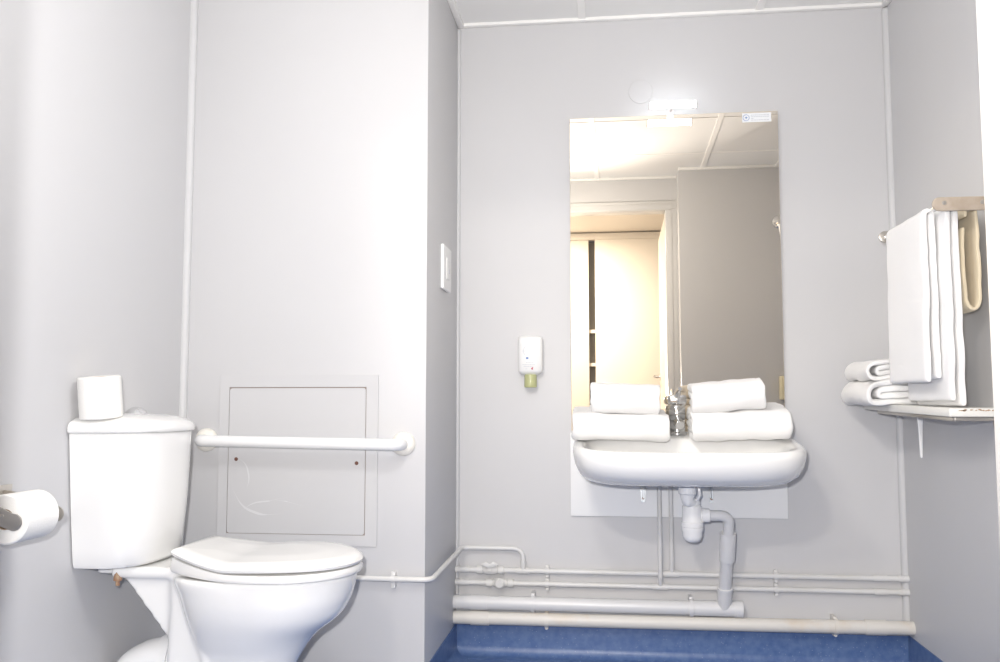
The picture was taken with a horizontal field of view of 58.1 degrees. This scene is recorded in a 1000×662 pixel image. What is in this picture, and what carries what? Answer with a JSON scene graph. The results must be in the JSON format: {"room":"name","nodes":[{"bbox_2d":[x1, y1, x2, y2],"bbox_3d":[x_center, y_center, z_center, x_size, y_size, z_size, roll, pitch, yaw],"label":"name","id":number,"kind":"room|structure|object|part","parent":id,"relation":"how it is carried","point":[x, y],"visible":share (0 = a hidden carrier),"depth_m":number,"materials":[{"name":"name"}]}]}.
{"room":"bathroom","nodes":[
{"label":"bathroom","id":0,"kind":"room"},
{"bbox_2d":[0,0,190,661],"bbox_3d":[-1.090,-0.104,1.812,0.100,2.178,1.752,-1,-5,7],"label":"wall","id":1,"kind":"structure","parent":0,"point":[94,93],"depth_m":2.13,"materials":[{"name":"paint"}]},
{"bbox_2d":[0,484,63,530],"bbox_3d":[-0.969,0.362,1.796,0.136,0.097,0.165,-1,-5,7],"label":"toilet roll holder","id":2,"kind":"object","parent":1,"relation":"attached to","point":[10,521],"visible":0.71,"depth_m":1.71,"materials":[{"name":"silver metal"}]},
{"bbox_3d":[-1.034,0.362,1.804,0.004,0.097,0.165,-1,-5,7],"label":"plate","id":3,"kind":"part","parent":2,"relation":"part of","materials":[{"name":"silver metal"}]},
{"bbox_3d":[-0.977,0.349,1.721,0.134,0.064,0.004,-1,-5,7],"label":"arm","id":4,"kind":"part","parent":2,"relation":"part of","materials":[{"name":"silver metal"}]},
{"bbox_2d":[0,489,58,544],"bbox_3d":[-0.948,0.367,1.784,0.097,0.097,0.102,-1,-5,7],"label":"toilet roll","id":5,"kind":"object","parent":2,"relation":"on","point":[38,510],"visible":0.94,"depth_m":1.75,"materials":[{"name":"white paper"}]},
{"bbox_3d":[-0.961,0.360,1.854,0.134,0.064,0.004,-1,-5,7],"label":"arm","id":6,"kind":"part","parent":2,"relation":"part of","materials":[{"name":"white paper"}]},
{"bbox_2d":[183,0,457,661],"bbox_3d":[-0.586,-0.012,2.948,0.832,2.178,0.632,-1,-5,7],"label":"wall","id":7,"kind":"structure","parent":0,"point":[326,147],"depth_m":2.65,"materials":[{"name":"paint"}]},
{"bbox_2d":[179,0,198,545],"bbox_3d":[-0.934,-0.079,2.672,0.027,2.066,0.027,-1,-5,7],"label":"trim","id":8,"kind":"structure","parent":7,"relation":"attached to","point":[183,397],"depth_m":2.69,"materials":[{"name":"grey"}]},
{"bbox_2d":[217,375,378,546],"bbox_3d":[-0.584,0.370,2.595,0.474,0.486,0.006,-1,-5,7],"label":"access panel","id":9,"kind":"object","parent":7,"relation":"attached to","point":[265,494],"visible":0.98,"depth_m":2.59,"materials":[{"name":"grey paint"}]},
{"bbox_2d":[194,428,414,455],"bbox_3d":[-0.571,0.317,2.561,0.656,0.077,0.078,-1,-5,7],"label":"grab bar","id":10,"kind":"object","parent":7,"relation":"attached to","point":[206,439],"visible":1,"depth_m":2.53,"materials":[{"name":"white metal"}]},
{"bbox_3d":[-0.571,0.317,2.558,0.621,0.042,0.072,-1,-5,7],"label":"rail","id":11,"kind":"part","parent":10,"relation":"part of","materials":[{"name":"white metal"}]},
{"bbox_2d":[356,545,528,587],"bbox_3d":[-0.246,0.738,2.702,0.929,0.097,0.377,3,-6,-36],"label":"pipe","id":12,"kind":"object","parent":7,"relation":"attached to","point":[393,579],"visible":0.76,"depth_m":2.67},
{"bbox_2d":[440,244,450,292],"bbox_3d":[-0.170,-0.198,2.869,0.015,0.141,0.137,-1,-5,7],"label":"light switch","id":13,"kind":"object","parent":7,"relation":"attached to","point":[445,264],"visible":1,"depth_m":2.83,"materials":[{"name":"white plastic"}]},
{"bbox_2d":[429,624,468,661],"bbox_3d":[-0.154,1.013,2.764,0.050,0.103,0.532,-1,-5,7],"label":"baseboard","id":14,"kind":"structure","parent":7,"relation":"attached to","point":[448,651],"depth_m":2.89,"materials":[{"name":"blue plastic"}]},
{"bbox_2d":[456,29,460,609],"bbox_3d":[-0.148,-0.048,3.117,0.020,2.056,0.020,-1,-5,7],"label":"trim","id":15,"kind":"structure","parent":7,"relation":"attached to","point":[459,30],"depth_m":3.11,"materials":[{"name":"grey paint"}]},
{"bbox_2d":[467,659,549,661],"bbox_3d":[0.078,1.032,1.849,2.390,0.080,2.484,-1,-5,7],"label":"floor","id":16,"kind":"structure","parent":0,"point":[469,660],"depth_m":2.94,"materials":[{"name":"blue plastic"}]},
{"bbox_2d":[67,407,362,661],"bbox_3d":[-0.657,0.604,2.208,0.647,0.834,0.390,-1,-5,7],"label":"toilet","id":17,"kind":"object","parent":16,"relation":"on","point":[213,598],"visible":1,"depth_m":2.09,"materials":[{"name":"white ceramic"}]},
{"bbox_2d":[77,375,122,419],"bbox_3d":[-0.942,0.156,2.121,0.096,0.107,0.105,-2,-5,25],"label":"toilet roll","id":18,"kind":"object","parent":17,"relation":"on","point":[99,397],"visible":1,"depth_m":2.08,"materials":[{"name":"white paper"}]},
{"bbox_3d":[-0.887,0.228,2.249,0.187,0.045,0.358,-1,-5,7],"label":"cistern lid","id":19,"kind":"part","parent":17,"relation":"part of","materials":[{"name":"white ceramic"}]},
{"bbox_3d":[-0.549,0.560,2.192,0.429,0.042,0.366,-1,-5,7],"label":"seat","id":20,"kind":"part","parent":17,"relation":"part of","materials":[{"name":"white plastic"}]},
{"bbox_3d":[-0.549,0.538,2.194,0.429,0.043,0.366,-1,-5,7],"label":"lid","id":21,"kind":"part","parent":17,"relation":"part of","materials":[{"name":"white plastic"}]},
{"bbox_2d":[455,0,882,22],"bbox_3d":[0.078,-1.219,2.031,2.390,0.080,2.484,-1,-5,7],"label":"ceiling","id":22,"kind":"structure","parent":0,"point":[471,11],"depth_m":3.04,"materials":[{"name":"white paint"}]},
{"bbox_2d":[577,0,766,18],"bbox_3d":[0.078,-1.177,2.027,2.190,0.008,2.284,-1,-5,7],"label":"trim","id":23,"kind":"structure","parent":22,"relation":"attached to","point":[580,3],"depth_m":3.03,"materials":[{"name":"white"}]},
{"bbox_2d":[459,8,907,635],"bbox_3d":[0.632,-0.003,3.071,1.558,2.178,0.100,-1,-5,7],"label":"wall","id":24,"kind":"structure","parent":0,"point":[822,73],"depth_m":3.04,"materials":[{"name":"paint"}]},
{"bbox_2d":[518,336,542,387],"bbox_3d":[0.103,0.104,3.048,0.084,0.174,0.053,-1,-5,7],"label":"soap dispenser","id":25,"kind":"object","parent":24,"relation":"attached to","point":[530,348],"visible":1,"depth_m":3.03,"materials":[{"name":"white plastic"}]},
{"bbox_2d":[453,510,743,617],"bbox_3d":[0.304,0.743,2.888,0.937,0.365,0.220,-1,-5,7],"label":"pipe","id":26,"kind":"object","parent":24,"relation":"attached to","point":[723,606],"visible":1,"depth_m":2.90,"materials":[{"name":"white plastic"}]},
{"bbox_2d":[628,80,652,103],"bbox_3d":[0.485,-0.825,3.102,0.083,0.083,0.002,-1,-5,7],"label":"plate","id":27,"kind":"object","parent":24,"relation":"attached to","point":[640,91],"visible":1,"depth_m":3.10,"materials":[{"name":"paint"}]},
{"bbox_2d":[447,0,890,28],"bbox_3d":[0.078,-1.172,2.027,2.190,0.013,2.284,-1,-5,7],"label":"trim","id":28,"kind":"structure","parent":24,"relation":"attached to","point":[452,3],"depth_m":3.09,"materials":[{"name":"white"}]},
{"bbox_2d":[649,100,696,113],"bbox_3d":[0.577,-0.749,3.023,0.156,0.035,0.125,-1,-5,7],"label":"lamp","id":29,"kind":"object","parent":24,"relation":"attached to","point":[692,103],"visible":1,"depth_m":2.97,"materials":[{"name":"white"}]},
{"bbox_3d":[0.579,-0.755,3.033,0.022,0.022,0.105,-1,-5,7],"label":"arm","id":30,"kind":"part","parent":29,"relation":"part of","materials":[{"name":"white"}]},
{"bbox_2d":[650,101,695,108],"bbox_3d":[0.572,-0.748,2.975,0.150,0.018,0.026,-1,-5,7],"label":"diffuser","id":31,"kind":"object","parent":29,"relation":"attached to","point":[666,104],"depth_m":2.97,"materials":[{"name":"white plastic"}]},
{"bbox_2d":[569,111,784,431],"bbox_3d":[0.587,-0.204,3.030,0.699,1.079,0.021,-1,-5,7],"label":"mirror","id":32,"kind":"object","parent":24,"relation":"attached to","point":[676,267],"visible":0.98,"depth_m":3.03,"materials":[{"name":"clear glass"}]},
{"bbox_2d":[751,114,768,120],"bbox_3d":[0.875,-0.719,3.030,0.059,0.020,0.001,-1,-5,7],"label":"print","id":33,"kind":"object","parent":32,"relation":"on","point":[758,114],"depth_m":3.03},
{"bbox_2d":[570,433,787,518],"bbox_3d":[0.587,0.477,2.981,0.705,0.276,0.011,-1,-5,7],"label":"board","id":34,"kind":"object","parent":24,"relation":"attached to","point":[588,498],"visible":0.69,"depth_m":2.98,"materials":[{"name":"white plastic"}]},
{"bbox_2d":[455,486,909,595],"bbox_3d":[0.573,0.662,2.949,1.458,0.391,0.046,-1,-5,7],"label":"pipe","id":35,"kind":"object","parent":24,"relation":"attached to","point":[499,583],"visible":1,"depth_m":2.94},
{"bbox_3d":[-0.003,0.839,2.988,0.036,0.036,0.012,-1,-5,7],"label":"valve handle","id":36,"kind":"part","parent":35,"relation":"part of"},
{"bbox_2d":[455,487,909,582],"bbox_3d":[0.573,0.642,2.951,1.458,0.349,0.047,-1,-5,7],"label":"pipe","id":37,"kind":"object","parent":24,"relation":"attached to","point":[486,568],"visible":0.98,"depth_m":2.94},
{"bbox_3d":[-0.035,0.778,2.992,0.059,0.021,0.006,-1,-5,7],"label":"valve handle","id":38,"kind":"part","parent":37,"relation":"part of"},
{"bbox_2d":[457,624,908,661],"bbox_3d":[0.573,1.026,2.919,1.458,0.102,0.050,-1,-5,7],"label":"baseboard","id":39,"kind":"structure","parent":24,"relation":"attached to","point":[493,642],"depth_m":2.94,"materials":[{"name":"blue plastic"}]},
{"bbox_2d":[453,610,915,636],"bbox_3d":[0.572,0.944,2.914,1.458,0.066,0.072,-1,-5,7],"label":"pipe","id":40,"kind":"object","parent":24,"relation":"attached to","point":[833,626],"visible":0.97,"depth_m":2.88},
{"bbox_2d":[573,432,806,502],"bbox_3d":[0.562,0.430,2.732,0.677,0.231,0.493,-1,-5,7],"label":"washbasin","id":41,"kind":"object","parent":24,"relation":"attached to","point":[681,461],"visible":0.89,"depth_m":2.53,"materials":[{"name":"white ceramic"}]},
{"bbox_2d":[571,406,669,441],"bbox_3d":[0.378,0.292,2.840,0.304,0.108,0.268,-1,-5,7],"label":"folded towel","id":42,"kind":"object","parent":41,"relation":"on","point":[586,424],"visible":0.93,"depth_m":2.72,"materials":[{"name":"white fabric"}]},
{"bbox_2d":[589,382,660,413],"bbox_3d":[0.393,0.214,2.836,0.225,0.106,0.233,-1,-5,7],"label":"folded towel","id":43,"kind":"object","parent":42,"relation":"on","point":[617,398],"visible":0.97,"depth_m":2.73,"materials":[{"name":"white fabric"}]},
{"bbox_2d":[667,387,686,434],"bbox_3d":[0.567,0.255,2.860,0.063,0.152,0.151,-1,-5,7],"label":"mixer tap","id":44,"kind":"object","parent":41,"relation":"on","point":[677,402],"visible":0.96,"depth_m":2.87,"materials":[{"name":"silver metal"}]},
{"bbox_3d":[0.566,0.207,2.871,0.060,0.056,0.123,-1,-5,7],"label":"lever","id":45,"kind":"part","parent":44,"relation":"part of","materials":[{"name":"silver metal"}]},
{"bbox_3d":[0.562,0.291,2.837,0.030,0.037,0.109,-1,-5,7],"label":"spout","id":46,"kind":"part","parent":44,"relation":"part of","materials":[{"name":"silver metal"}]},
{"bbox_2d":[678,487,710,542],"bbox_3d":[0.596,0.555,2.762,0.097,0.188,0.091,-1,-5,7],"label":"trap","id":47,"kind":"object","parent":41,"relation":"attached to","point":[694,515],"visible":0.92,"depth_m":2.75,"materials":[{"name":"white plastic"}]},
{"bbox_2d":[681,527,702,542],"bbox_3d":[0.592,0.626,2.768,0.067,0.048,0.067,-1,-5,7],"label":"cup","id":48,"kind":"object","parent":47,"relation":"on","point":[690,534],"depth_m":2.74,"materials":[{"name":"white plastic"}]},
{"bbox_2d":[686,402,792,441],"bbox_3d":[0.737,0.281,2.798,0.308,0.119,0.278,-1,-5,7],"label":"folded towel","id":49,"kind":"object","parent":41,"relation":"on","point":[772,422],"visible":0.92,"depth_m":2.68,"materials":[{"name":"white fabric"}]},
{"bbox_2d":[687,378,766,412],"bbox_3d":[0.702,0.202,2.788,0.233,0.114,0.253,-1,-5,7],"label":"folded towel","id":50,"kind":"object","parent":49,"relation":"on","point":[749,393],"visible":1,"depth_m":2.68,"materials":[{"name":"white fabric"}]},
{"bbox_2d":[881,7,909,620],"bbox_3d":[1.296,-0.062,2.942,0.027,2.056,0.027,-1,-5,7],"label":"trim","id":51,"kind":"structure","parent":24,"relation":"attached to","point":[885,23],"depth_m":2.96,"materials":[{"name":"grey paint"}]},
{"bbox_2d":[887,0,999,661],"bbox_3d":[1.215,-0.104,1.805,0.100,2.178,2.284,-1,-5,7],"label":"wall","id":52,"kind":"structure","parent":0,"point":[952,521],"depth_m":2.50,"materials":[{"name":"paint"}]},
{"bbox_2d":[908,636,942,661],"bbox_3d":[1.151,0.936,1.820,0.050,0.106,2.104,-1,-5,7],"label":"baseboard","id":53,"kind":"structure","parent":52,"relation":"attached to","point":[917,652],"depth_m":2.76,"materials":[{"name":"blue plastic"}]},
{"bbox_2d":[864,404,994,457],"bbox_3d":[1.181,0.300,2.489,0.136,0.202,0.732,-1,-5,7],"label":"shelf","id":54,"kind":"object","parent":52,"relation":"attached to","point":[948,413],"depth_m":2.28,"materials":[{"name":"paint"}]},
{"bbox_2d":[841,378,917,405],"bbox_3d":[1.165,0.184,2.716,0.205,0.084,0.300,-1,-5,7],"label":"folded towel","id":55,"kind":"object","parent":54,"relation":"on","point":[881,392],"visible":0.72,"depth_m":2.59,"materials":[{"name":"white fabric"}]},
{"bbox_2d":[844,358,889,381],"bbox_3d":[1.163,0.120,2.738,0.165,0.070,0.268,-1,-5,7],"label":"folded towel","id":56,"kind":"object","parent":55,"relation":"on","point":[879,369],"visible":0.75,"depth_m":2.65,"materials":[{"name":"white fabric"}]},
{"bbox_3d":[1.214,0.304,2.597,0.017,0.122,0.008,-1,-5,7],"label":"hanging strip","id":57,"kind":"part","parent":54,"relation":"part of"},
{"bbox_3d":[1.184,0.231,2.479,0.123,0.022,0.675,-1,-5,7],"label":"under frame","id":58,"kind":"part","parent":54,"relation":"part of","materials":[{"name":"silver metal"}]},
{"bbox_2d":[878,196,984,242],"bbox_3d":[1.146,-0.288,2.365,0.165,0.033,0.439,-1,-5,7],"label":"towel rack","id":59,"kind":"object","parent":52,"relation":"attached to","point":[969,203],"visible":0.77,"depth_m":2.15,"materials":[{"name":"wood"},{"name":"chrome"}]},
{"bbox_3d":[1.084,-0.287,2.374,0.010,0.010,0.421,-1,-5,7],"label":"rail","id":60,"kind":"part","parent":59,"relation":"part of","materials":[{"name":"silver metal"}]},
{"bbox_2d":[886,208,941,383],"bbox_3d":[1.086,-0.080,2.375,0.041,0.436,0.300,-1,-5,7],"label":"towel","id":61,"kind":"object","parent":59,"relation":"hanging from","point":[913,297],"visible":1,"depth_m":2.30,"materials":[{"name":"white fabric"}]},
{"bbox_2d":[908,211,966,405],"bbox_3d":[1.122,-0.053,2.337,0.042,0.494,0.320,-1,-5,7],"label":"towel","id":62,"kind":"object","parent":59,"relation":"hanging from","point":[950,389],"visible":0.41,"depth_m":2.20,"materials":[{"name":"white fabric"}]},
{"bbox_2d":[957,210,981,313],"bbox_3d":[1.168,-0.173,2.329,0.048,0.270,0.264,-1,-5,7],"label":"hanging towel","id":63,"kind":"object","parent":59,"relation":"hanging from","point":[968,227],"visible":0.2,"depth_m":2.21,"materials":[{"name":"beige fabric"}]},
{"bbox_3d":[-0.510,-0.184,0.813,3.600,2.178,0.100,-1,-5,7],"label":"wall","id":64,"kind":"structure","parent":0,"visible":0},
{"bbox_2d":[976,0,999,541],"bbox_3d":[-0.055,-0.114,0.761,1.064,2.030,0.125,-1,-5,7],"label":"trim","id":65,"kind":"structure","parent":64,"relation":"attached to","point":[987,11],"depth_m":0.75,"materials":[{"name":"grey"}]}
]}

